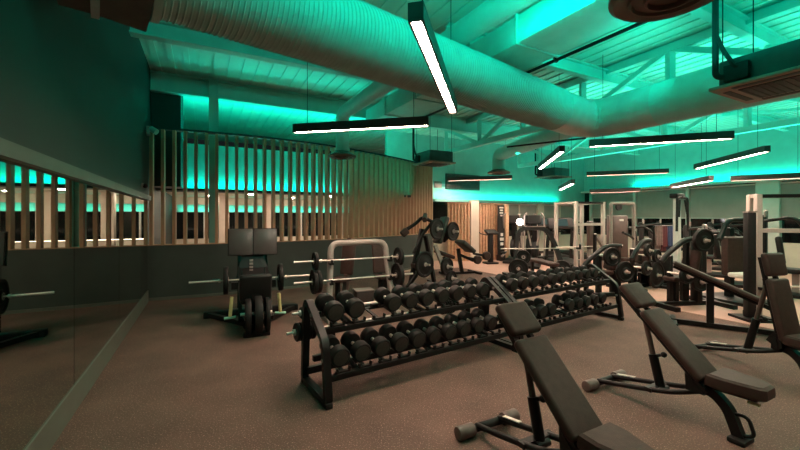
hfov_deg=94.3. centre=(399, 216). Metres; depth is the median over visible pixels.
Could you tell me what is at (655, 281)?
weight plate
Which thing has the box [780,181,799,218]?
roller blind
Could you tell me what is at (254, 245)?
press
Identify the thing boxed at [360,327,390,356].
dumbbell
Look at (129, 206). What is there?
wall mirror
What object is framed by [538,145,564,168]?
pendant light
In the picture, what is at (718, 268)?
machine
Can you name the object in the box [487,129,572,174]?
duct
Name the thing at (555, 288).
shelf
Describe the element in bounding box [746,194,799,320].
power rack
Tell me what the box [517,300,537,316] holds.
dumbbell
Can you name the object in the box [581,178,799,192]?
trim
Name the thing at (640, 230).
machine
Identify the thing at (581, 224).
power rack
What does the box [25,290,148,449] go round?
baseboard
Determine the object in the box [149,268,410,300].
baseboard
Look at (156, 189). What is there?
trim
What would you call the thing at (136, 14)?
transition piece
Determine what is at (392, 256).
barbell
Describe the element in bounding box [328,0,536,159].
duct
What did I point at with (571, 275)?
dumbbell
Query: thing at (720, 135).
pendant light
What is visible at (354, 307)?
dumbbell
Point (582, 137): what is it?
conduit
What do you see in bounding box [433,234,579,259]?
wall
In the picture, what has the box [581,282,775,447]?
bench
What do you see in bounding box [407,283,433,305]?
dumbbell
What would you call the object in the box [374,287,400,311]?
dumbbell
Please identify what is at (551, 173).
unit
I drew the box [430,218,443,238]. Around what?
weight plate
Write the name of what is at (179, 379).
floor
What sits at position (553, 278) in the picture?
dumbbell
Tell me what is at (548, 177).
grille
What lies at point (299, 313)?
barbell
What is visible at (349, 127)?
diffuser
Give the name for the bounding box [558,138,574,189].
pendant light
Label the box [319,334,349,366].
dumbbell
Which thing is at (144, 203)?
wall mirror
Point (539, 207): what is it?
trim
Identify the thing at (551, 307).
dumbbell
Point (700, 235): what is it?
weight plate
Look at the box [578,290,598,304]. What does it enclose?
dumbbell
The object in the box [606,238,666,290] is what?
machine
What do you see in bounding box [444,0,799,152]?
roof truss
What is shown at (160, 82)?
beam
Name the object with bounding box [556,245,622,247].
barbell
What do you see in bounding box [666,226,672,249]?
towel
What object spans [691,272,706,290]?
weight plate
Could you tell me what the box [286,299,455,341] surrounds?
barbell
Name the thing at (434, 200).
trim
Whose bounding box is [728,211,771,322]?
column
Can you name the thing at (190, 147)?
wall
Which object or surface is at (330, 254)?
rack
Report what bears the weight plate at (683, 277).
on the machine at (677, 291)
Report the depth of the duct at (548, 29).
4.53 m
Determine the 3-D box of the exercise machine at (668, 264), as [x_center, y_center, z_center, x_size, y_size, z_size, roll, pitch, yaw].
[5.852,0.500,7.989,0.900,2.000,0.800,0,0,-28]
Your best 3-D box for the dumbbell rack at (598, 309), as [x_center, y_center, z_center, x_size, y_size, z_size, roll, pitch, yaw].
[2.112,1.114,5.049,2.290,0.772,0.700,0,0,-33]
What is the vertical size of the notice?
0.220 m
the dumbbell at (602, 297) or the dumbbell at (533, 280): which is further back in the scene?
the dumbbell at (602, 297)
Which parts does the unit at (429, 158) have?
panel, hanger rod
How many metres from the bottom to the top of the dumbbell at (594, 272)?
0.168 m
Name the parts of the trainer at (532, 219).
moving handle, frame, moving handle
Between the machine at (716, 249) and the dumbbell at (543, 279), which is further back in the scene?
the machine at (716, 249)
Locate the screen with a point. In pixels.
(372, 187)
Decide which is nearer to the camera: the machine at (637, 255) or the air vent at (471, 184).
the machine at (637, 255)
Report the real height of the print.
1.315 m
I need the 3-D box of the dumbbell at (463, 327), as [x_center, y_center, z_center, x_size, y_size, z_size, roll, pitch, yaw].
[0.606,1.145,3.953,0.160,0.198,0.298,0,0,-33]
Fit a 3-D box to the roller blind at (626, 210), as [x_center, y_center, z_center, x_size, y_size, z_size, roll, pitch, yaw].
[8.745,-0.490,15.315,0.060,1.080,1.730,0,0,-28]
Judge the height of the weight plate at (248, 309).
0.450 m
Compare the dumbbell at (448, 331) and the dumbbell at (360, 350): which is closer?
the dumbbell at (360, 350)
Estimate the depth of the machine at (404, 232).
7.65 m
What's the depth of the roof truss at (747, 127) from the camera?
9.44 m
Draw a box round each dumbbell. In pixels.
[315,292,343,321]
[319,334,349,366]
[335,290,364,317]
[340,330,370,361]
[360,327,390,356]
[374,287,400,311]
[379,323,408,352]
[391,285,417,308]
[396,320,425,347]
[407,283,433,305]
[413,318,440,343]
[423,281,449,302]
[429,316,456,339]
[437,279,463,300]
[443,313,470,336]
[452,279,475,297]
[457,310,484,332]
[465,277,488,295]
[471,308,497,329]
[495,274,517,290]
[506,272,528,289]
[516,271,538,287]
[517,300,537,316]
[524,299,547,317]
[527,270,548,285]
[534,298,556,314]
[536,269,557,284]
[546,268,566,282]
[551,294,574,310]
[554,267,575,281]
[561,292,582,308]
[563,267,582,279]
[570,291,590,306]
[571,266,590,278]
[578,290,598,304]
[579,265,597,277]
[586,288,606,302]
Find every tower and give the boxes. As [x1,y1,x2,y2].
[587,221,604,278]
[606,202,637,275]
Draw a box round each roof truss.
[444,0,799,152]
[517,97,799,167]
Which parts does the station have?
bench leg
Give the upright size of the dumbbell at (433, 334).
0.198 m
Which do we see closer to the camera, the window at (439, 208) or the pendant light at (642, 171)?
the pendant light at (642, 171)
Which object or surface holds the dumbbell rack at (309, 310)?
on the floor
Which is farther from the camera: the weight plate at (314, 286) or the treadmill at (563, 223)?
the treadmill at (563, 223)
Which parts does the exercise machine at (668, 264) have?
plate, column post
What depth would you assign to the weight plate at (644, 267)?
7.50 m
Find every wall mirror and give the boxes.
[0,158,73,449]
[74,179,118,384]
[119,192,140,326]
[141,199,147,298]
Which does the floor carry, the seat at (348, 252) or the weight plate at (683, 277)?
the seat at (348, 252)
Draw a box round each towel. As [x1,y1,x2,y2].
[654,226,662,248]
[660,226,667,250]
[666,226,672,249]
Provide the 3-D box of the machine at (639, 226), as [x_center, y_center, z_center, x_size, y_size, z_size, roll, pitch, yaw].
[6.598,0.802,10.200,1.200,1.385,0.762,0,0,31]
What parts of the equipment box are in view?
lid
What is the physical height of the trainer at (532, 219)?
1.619 m
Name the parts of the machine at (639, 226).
press arm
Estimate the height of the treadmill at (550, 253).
1.421 m
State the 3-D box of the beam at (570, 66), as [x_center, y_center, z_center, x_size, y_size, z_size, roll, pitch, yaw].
[5.917,-2.600,7.976,11.902,0.225,0.120,0,0,-28]
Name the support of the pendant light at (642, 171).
hanging from the ceiling at (236, 118)
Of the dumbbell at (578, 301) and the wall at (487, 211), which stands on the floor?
the wall at (487, 211)
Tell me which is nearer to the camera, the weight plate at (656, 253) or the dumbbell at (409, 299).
the dumbbell at (409, 299)
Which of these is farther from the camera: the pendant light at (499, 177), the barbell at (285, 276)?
the pendant light at (499, 177)
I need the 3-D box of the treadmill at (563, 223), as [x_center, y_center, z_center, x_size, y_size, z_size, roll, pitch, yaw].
[4.981,0.739,11.000,0.840,1.421,1.800,0,0,1]
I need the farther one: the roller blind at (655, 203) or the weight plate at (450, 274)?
the roller blind at (655, 203)
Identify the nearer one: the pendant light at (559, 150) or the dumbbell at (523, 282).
the dumbbell at (523, 282)
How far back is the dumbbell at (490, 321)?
4.08 m
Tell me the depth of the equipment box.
6.21 m
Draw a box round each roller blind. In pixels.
[497,203,518,214]
[520,204,536,219]
[544,204,559,217]
[561,205,579,220]
[592,192,632,217]
[636,188,685,217]
[690,183,754,218]
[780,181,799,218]
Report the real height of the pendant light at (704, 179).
2.000 m
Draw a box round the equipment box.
[352,287,374,301]
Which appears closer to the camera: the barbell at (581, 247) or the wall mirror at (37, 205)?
the wall mirror at (37, 205)
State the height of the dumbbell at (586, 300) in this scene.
0.179 m
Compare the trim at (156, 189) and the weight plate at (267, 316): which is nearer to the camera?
the weight plate at (267, 316)
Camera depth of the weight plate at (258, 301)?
4.55 m
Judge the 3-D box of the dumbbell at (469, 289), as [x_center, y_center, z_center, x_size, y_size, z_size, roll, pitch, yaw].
[0.713,0.799,4.155,0.152,0.187,0.278,0,0,-33]
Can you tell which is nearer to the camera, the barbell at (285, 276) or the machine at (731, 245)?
the barbell at (285, 276)
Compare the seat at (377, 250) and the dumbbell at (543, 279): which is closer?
the dumbbell at (543, 279)
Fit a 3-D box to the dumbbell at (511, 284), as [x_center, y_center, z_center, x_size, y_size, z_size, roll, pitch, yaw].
[1.298,0.799,4.539,0.152,0.187,0.278,0,0,-33]
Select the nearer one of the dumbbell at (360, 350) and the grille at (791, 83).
the dumbbell at (360, 350)
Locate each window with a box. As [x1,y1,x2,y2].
[177,212,336,238]
[433,202,584,238]
[585,180,799,252]
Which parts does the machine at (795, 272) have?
press arm, frame, seat post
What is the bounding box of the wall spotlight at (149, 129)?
[146,126,158,135]
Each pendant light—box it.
[293,62,428,133]
[408,0,456,113]
[447,175,511,180]
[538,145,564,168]
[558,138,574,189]
[586,125,668,175]
[589,114,734,147]
[589,188,640,192]
[670,175,713,187]
[693,106,770,168]
[730,173,799,180]
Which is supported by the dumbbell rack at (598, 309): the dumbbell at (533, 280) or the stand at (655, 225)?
the dumbbell at (533, 280)
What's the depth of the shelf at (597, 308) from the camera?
4.88 m
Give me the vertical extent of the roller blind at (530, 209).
0.720 m
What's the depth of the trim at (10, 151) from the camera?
2.36 m
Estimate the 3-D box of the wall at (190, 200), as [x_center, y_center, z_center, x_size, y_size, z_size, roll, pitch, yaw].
[-3.873,-0.530,13.786,7.810,0.260,0.300,0,0,-28]
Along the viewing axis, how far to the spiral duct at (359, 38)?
3.88 m
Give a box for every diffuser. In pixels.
[296,125,427,132]
[328,150,355,159]
[487,169,509,174]
[539,152,562,168]
[608,0,713,22]
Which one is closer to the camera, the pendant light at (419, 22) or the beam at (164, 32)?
the pendant light at (419, 22)
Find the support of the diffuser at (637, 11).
hanging from the roof truss at (688, 44)
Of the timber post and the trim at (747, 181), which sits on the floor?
the timber post
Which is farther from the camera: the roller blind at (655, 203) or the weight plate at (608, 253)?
the roller blind at (655, 203)
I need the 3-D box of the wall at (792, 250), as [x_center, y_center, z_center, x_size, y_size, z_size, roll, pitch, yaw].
[12.142,1.125,9.089,0.150,0.750,16.770,0,0,-28]
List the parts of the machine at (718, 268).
frame, press arm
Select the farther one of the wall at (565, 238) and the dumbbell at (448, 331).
the wall at (565, 238)
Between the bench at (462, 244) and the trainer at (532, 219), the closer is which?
the bench at (462, 244)
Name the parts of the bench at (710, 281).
pad frame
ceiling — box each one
[139,0,799,154]
[166,192,336,199]
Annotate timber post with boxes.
[504,204,508,258]
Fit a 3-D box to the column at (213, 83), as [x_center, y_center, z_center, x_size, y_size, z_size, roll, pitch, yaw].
[-3.749,-0.650,7.464,0.170,4.300,0.150,0,0,-28]
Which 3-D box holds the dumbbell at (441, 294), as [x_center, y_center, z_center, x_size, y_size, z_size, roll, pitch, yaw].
[0.379,0.795,3.935,0.160,0.198,0.298,0,0,-33]
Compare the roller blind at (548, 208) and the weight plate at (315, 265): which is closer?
the weight plate at (315, 265)
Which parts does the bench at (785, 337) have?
cross plate, rail, rail, post rod, frame, seat frame, leg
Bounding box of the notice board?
[496,205,504,260]
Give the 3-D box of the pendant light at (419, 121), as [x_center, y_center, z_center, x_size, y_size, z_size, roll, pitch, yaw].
[-0.575,-2.010,5.181,1.969,1.580,0.100,0,0,12]
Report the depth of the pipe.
4.61 m
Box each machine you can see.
[400,213,458,288]
[566,244,630,296]
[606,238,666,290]
[628,225,652,272]
[635,219,666,263]
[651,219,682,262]
[654,236,737,311]
[683,221,734,278]
[697,224,742,287]
[702,218,778,306]
[707,219,742,265]
[712,219,742,270]
[763,210,799,298]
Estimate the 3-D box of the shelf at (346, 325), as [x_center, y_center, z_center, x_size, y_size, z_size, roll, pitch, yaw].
[0.181,0.917,3.799,2.180,0.105,0.390,0,0,-33]
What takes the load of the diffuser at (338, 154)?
attached to the duct at (490, 13)
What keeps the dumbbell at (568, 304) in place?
on the dumbbell rack at (598, 309)
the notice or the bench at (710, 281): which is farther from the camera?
the notice
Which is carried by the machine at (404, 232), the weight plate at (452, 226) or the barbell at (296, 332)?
the weight plate at (452, 226)
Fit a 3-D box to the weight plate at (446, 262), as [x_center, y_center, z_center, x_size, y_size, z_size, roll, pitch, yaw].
[0.950,1.000,7.512,0.360,0.360,0.067,0,0,-45]
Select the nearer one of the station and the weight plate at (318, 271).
the weight plate at (318, 271)
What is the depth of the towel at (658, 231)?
8.93 m
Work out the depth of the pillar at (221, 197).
11.20 m
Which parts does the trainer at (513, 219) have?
moving handle, frame, moving handle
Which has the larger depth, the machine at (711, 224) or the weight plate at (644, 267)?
the machine at (711, 224)
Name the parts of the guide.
post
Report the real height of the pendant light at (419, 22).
1.580 m
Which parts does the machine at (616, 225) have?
portal frame, press arm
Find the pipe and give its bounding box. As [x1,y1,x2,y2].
[426,22,647,115]
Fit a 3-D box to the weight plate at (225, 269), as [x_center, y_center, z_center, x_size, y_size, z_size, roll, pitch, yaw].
[-2.470,0.900,5.265,0.067,0.400,0.400,0,0,-24]
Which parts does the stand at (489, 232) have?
post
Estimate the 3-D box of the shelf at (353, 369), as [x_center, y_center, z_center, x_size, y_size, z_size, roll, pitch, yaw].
[0.241,1.268,3.707,2.180,0.105,0.390,0,0,-33]
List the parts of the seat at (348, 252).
seat post, post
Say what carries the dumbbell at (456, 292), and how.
on the dumbbell rack at (309, 310)
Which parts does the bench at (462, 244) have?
frame, leg lever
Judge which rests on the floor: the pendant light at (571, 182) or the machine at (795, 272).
the machine at (795, 272)
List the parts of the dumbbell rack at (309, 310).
frame, frame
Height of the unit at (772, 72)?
1.416 m
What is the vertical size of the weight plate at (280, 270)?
0.400 m
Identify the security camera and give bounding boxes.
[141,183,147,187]
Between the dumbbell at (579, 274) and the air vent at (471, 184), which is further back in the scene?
the air vent at (471, 184)
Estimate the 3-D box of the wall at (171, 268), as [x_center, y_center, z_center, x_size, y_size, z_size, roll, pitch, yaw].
[-1.525,1.008,9.016,7.642,0.985,0.904,0,0,-43]
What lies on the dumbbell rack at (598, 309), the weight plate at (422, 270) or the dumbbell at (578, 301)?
the dumbbell at (578, 301)
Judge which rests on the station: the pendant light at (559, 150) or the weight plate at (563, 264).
the weight plate at (563, 264)
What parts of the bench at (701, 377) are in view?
rail, rail, post rod, cross plate, frame, leg, seat frame, carry handle, adjust lever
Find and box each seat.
[333,238,355,298]
[372,238,386,287]
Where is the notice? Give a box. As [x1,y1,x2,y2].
[434,181,441,187]
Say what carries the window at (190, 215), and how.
in the wall at (190, 208)
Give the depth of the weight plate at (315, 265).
5.23 m
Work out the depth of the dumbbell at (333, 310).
3.17 m
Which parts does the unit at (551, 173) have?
panel, hanger rod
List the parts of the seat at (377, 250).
post, seat post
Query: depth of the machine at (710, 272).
9.49 m
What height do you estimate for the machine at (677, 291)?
1.168 m
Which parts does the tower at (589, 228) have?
post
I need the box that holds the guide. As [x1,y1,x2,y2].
[593,233,624,285]
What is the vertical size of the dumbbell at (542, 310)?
0.198 m
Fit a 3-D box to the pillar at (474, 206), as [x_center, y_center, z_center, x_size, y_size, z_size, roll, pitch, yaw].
[2.550,0.470,12.750,0.280,2.060,0.250,0,0,0]
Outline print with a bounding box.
[499,207,503,244]
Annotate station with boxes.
[502,226,562,274]
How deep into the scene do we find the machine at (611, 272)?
6.97 m
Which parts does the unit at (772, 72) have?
hanger rod, panel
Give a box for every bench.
[434,239,490,274]
[454,301,653,449]
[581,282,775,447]
[669,260,773,334]
[694,252,799,368]
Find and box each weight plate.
[223,266,228,294]
[245,298,251,334]
[254,296,262,333]
[264,297,270,331]
[277,264,283,290]
[309,269,318,293]
[312,252,318,269]
[317,270,322,292]
[391,263,404,285]
[393,247,403,264]
[415,251,433,277]
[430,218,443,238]
[440,257,452,274]
[446,222,458,240]
[446,271,456,283]
[508,259,527,273]
[516,250,530,262]
[554,260,570,268]
[603,247,620,265]
[615,261,634,281]
[641,261,651,275]
[643,244,652,256]
[648,261,664,287]
[652,250,661,262]
[679,271,694,283]
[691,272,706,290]
[692,229,714,251]
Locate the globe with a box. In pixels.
[517,219,522,224]
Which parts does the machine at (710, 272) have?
press arm, seat post, frame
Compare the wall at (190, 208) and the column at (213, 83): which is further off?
the wall at (190, 208)
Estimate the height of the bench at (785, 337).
1.159 m
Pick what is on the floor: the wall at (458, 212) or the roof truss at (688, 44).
the wall at (458, 212)
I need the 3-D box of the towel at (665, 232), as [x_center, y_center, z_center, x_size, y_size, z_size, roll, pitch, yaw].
[6.405,0.520,9.000,0.173,0.600,0.083,0,0,-11]
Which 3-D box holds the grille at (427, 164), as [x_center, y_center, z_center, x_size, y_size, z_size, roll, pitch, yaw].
[0.908,-1.393,9.912,0.504,0.018,0.504,0,0,-28]
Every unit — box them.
[412,113,455,166]
[535,144,570,179]
[709,0,799,103]
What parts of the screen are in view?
rail, rail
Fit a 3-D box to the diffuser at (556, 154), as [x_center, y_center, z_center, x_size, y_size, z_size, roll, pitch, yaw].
[3.300,-1.234,8.197,0.066,0.012,2.500,0,0,12]
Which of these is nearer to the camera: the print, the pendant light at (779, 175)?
the pendant light at (779, 175)
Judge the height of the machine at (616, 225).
1.885 m
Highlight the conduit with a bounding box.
[507,137,585,147]
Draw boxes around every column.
[209,76,217,242]
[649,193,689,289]
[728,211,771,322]
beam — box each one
[129,20,707,142]
[150,70,639,154]
[444,22,788,131]
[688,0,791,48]
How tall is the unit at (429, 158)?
1.416 m
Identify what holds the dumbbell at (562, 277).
on the dumbbell rack at (598, 309)
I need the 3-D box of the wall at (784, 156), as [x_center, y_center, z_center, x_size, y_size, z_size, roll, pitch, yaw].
[12.142,-1.925,9.089,0.150,1.750,16.770,0,0,-28]
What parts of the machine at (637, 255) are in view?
peg post, frame, peg post, peg post, lever arm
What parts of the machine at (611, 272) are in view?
frame, seat post, peg post, lever arm, peg post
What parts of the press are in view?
handle, frame, board frame, guide rail, seat post, handle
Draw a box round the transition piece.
[57,0,153,31]
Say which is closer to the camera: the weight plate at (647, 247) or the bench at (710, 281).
the bench at (710, 281)
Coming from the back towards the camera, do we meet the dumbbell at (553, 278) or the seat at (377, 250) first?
the seat at (377, 250)
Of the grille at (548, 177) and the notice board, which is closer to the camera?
the notice board
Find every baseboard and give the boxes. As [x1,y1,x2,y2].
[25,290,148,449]
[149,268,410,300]
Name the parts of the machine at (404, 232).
frame, lever arm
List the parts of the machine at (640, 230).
press arm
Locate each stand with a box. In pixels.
[479,229,498,263]
[653,225,672,249]
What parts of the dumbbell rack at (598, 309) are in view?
frame, frame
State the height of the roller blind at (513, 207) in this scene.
0.720 m
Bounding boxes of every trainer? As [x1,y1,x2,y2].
[500,213,522,263]
[519,213,537,254]
[523,212,545,268]
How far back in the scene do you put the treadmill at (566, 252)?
13.51 m
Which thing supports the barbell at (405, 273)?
on the rack at (330, 254)
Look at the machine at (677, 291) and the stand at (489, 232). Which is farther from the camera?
the stand at (489, 232)
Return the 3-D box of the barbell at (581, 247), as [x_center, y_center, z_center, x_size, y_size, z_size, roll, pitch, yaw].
[3.520,0.780,9.215,2.100,0.048,0.048,0,0,-6]
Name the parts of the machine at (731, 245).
post, arm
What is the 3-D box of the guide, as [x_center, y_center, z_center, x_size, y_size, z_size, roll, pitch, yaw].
[4.630,0.929,8.358,0.950,1.132,0.300,0,0,-28]
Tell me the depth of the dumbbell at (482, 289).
4.17 m
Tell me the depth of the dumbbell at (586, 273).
5.33 m
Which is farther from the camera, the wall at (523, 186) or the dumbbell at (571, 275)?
the wall at (523, 186)
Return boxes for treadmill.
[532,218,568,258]
[544,218,591,267]
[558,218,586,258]
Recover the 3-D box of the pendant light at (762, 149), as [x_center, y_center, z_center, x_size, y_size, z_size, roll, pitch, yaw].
[7.206,-2.010,8.197,0.101,1.580,2.571,0,0,14]
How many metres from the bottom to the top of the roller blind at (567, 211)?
0.720 m
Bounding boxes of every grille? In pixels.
[421,163,446,166]
[542,177,561,178]
[738,75,799,97]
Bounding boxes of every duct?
[149,0,799,136]
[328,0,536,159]
[366,0,631,118]
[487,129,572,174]
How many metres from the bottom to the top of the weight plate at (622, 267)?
0.380 m
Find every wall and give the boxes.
[0,0,171,244]
[148,233,432,297]
[151,92,182,188]
[177,196,336,206]
[177,205,336,243]
[187,143,336,192]
[385,131,584,201]
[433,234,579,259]
[447,202,470,260]
[479,203,502,259]
[584,125,799,190]
[584,234,799,267]
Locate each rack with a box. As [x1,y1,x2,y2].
[301,277,518,409]
[320,239,400,323]
[484,264,623,342]
[554,201,607,279]
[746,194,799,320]
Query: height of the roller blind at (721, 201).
1.080 m
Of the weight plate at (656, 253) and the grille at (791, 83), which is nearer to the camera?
the grille at (791, 83)
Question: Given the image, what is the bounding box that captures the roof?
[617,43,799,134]
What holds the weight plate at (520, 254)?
on the station
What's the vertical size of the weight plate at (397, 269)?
0.380 m
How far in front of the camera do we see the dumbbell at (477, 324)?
3.97 m
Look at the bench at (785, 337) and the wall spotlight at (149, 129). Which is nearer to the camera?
the bench at (785, 337)
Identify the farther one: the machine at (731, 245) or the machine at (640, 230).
the machine at (640, 230)
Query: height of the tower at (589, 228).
1.400 m
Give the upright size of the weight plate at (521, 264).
0.460 m
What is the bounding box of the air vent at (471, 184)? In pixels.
[445,173,479,190]
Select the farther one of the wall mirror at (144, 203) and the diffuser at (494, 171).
the diffuser at (494, 171)
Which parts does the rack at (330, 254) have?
frame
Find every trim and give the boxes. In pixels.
[0,137,150,200]
[155,188,410,196]
[433,199,553,203]
[494,203,560,250]
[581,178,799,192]
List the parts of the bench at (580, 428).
rail, rail, post rod, cross plate, frame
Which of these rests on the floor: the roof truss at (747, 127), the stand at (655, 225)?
the stand at (655, 225)
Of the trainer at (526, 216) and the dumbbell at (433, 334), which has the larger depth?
the trainer at (526, 216)
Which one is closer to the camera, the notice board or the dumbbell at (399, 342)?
the dumbbell at (399, 342)
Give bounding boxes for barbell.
[189,274,309,283]
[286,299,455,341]
[292,301,376,318]
[294,255,412,262]
[294,273,412,283]
[501,247,581,249]
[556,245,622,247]
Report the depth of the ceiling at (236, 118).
7.19 m
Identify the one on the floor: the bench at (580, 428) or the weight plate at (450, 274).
the bench at (580, 428)
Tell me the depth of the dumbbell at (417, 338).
3.52 m
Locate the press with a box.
[203,228,297,337]
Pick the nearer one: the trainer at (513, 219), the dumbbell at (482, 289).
the dumbbell at (482, 289)
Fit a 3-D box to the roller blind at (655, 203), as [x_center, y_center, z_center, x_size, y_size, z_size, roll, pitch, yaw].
[9.595,-0.490,13.700,0.060,1.080,1.680,0,0,-28]
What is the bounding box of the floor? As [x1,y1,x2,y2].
[50,251,799,449]
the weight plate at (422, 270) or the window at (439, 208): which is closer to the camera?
the weight plate at (422, 270)
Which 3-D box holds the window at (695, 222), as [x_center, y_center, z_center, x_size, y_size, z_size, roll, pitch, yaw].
[12.057,0.225,9.045,0.240,2.550,16.770,0,0,-28]
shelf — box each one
[309,296,503,334]
[312,329,507,381]
[490,278,609,299]
[495,303,617,326]
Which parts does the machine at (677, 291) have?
peg post, lever arm, seat post, peg post, peg post, frame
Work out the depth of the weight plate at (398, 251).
5.86 m
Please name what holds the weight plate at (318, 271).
attached to the barbell at (405, 273)
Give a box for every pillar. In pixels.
[219,195,228,242]
[267,196,270,227]
[469,201,478,257]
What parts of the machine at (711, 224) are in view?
press arm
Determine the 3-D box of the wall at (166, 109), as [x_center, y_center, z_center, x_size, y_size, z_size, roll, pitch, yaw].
[-4.806,-1.700,7.699,0.490,2.200,1.000,0,0,-28]
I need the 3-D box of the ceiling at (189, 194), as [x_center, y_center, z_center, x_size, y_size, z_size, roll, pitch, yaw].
[-3.764,-0.690,11.752,6.110,0.060,4.900,0,0,-28]
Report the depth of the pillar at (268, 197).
11.82 m
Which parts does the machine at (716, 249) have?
press arm, frame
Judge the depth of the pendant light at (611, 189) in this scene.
11.95 m
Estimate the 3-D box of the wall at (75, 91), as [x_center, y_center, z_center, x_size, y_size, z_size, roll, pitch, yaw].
[-2.969,-0.700,3.523,0.150,4.400,21.000,0,0,-28]
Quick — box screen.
[148,126,432,245]
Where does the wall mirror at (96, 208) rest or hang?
attached to the wall at (75, 91)

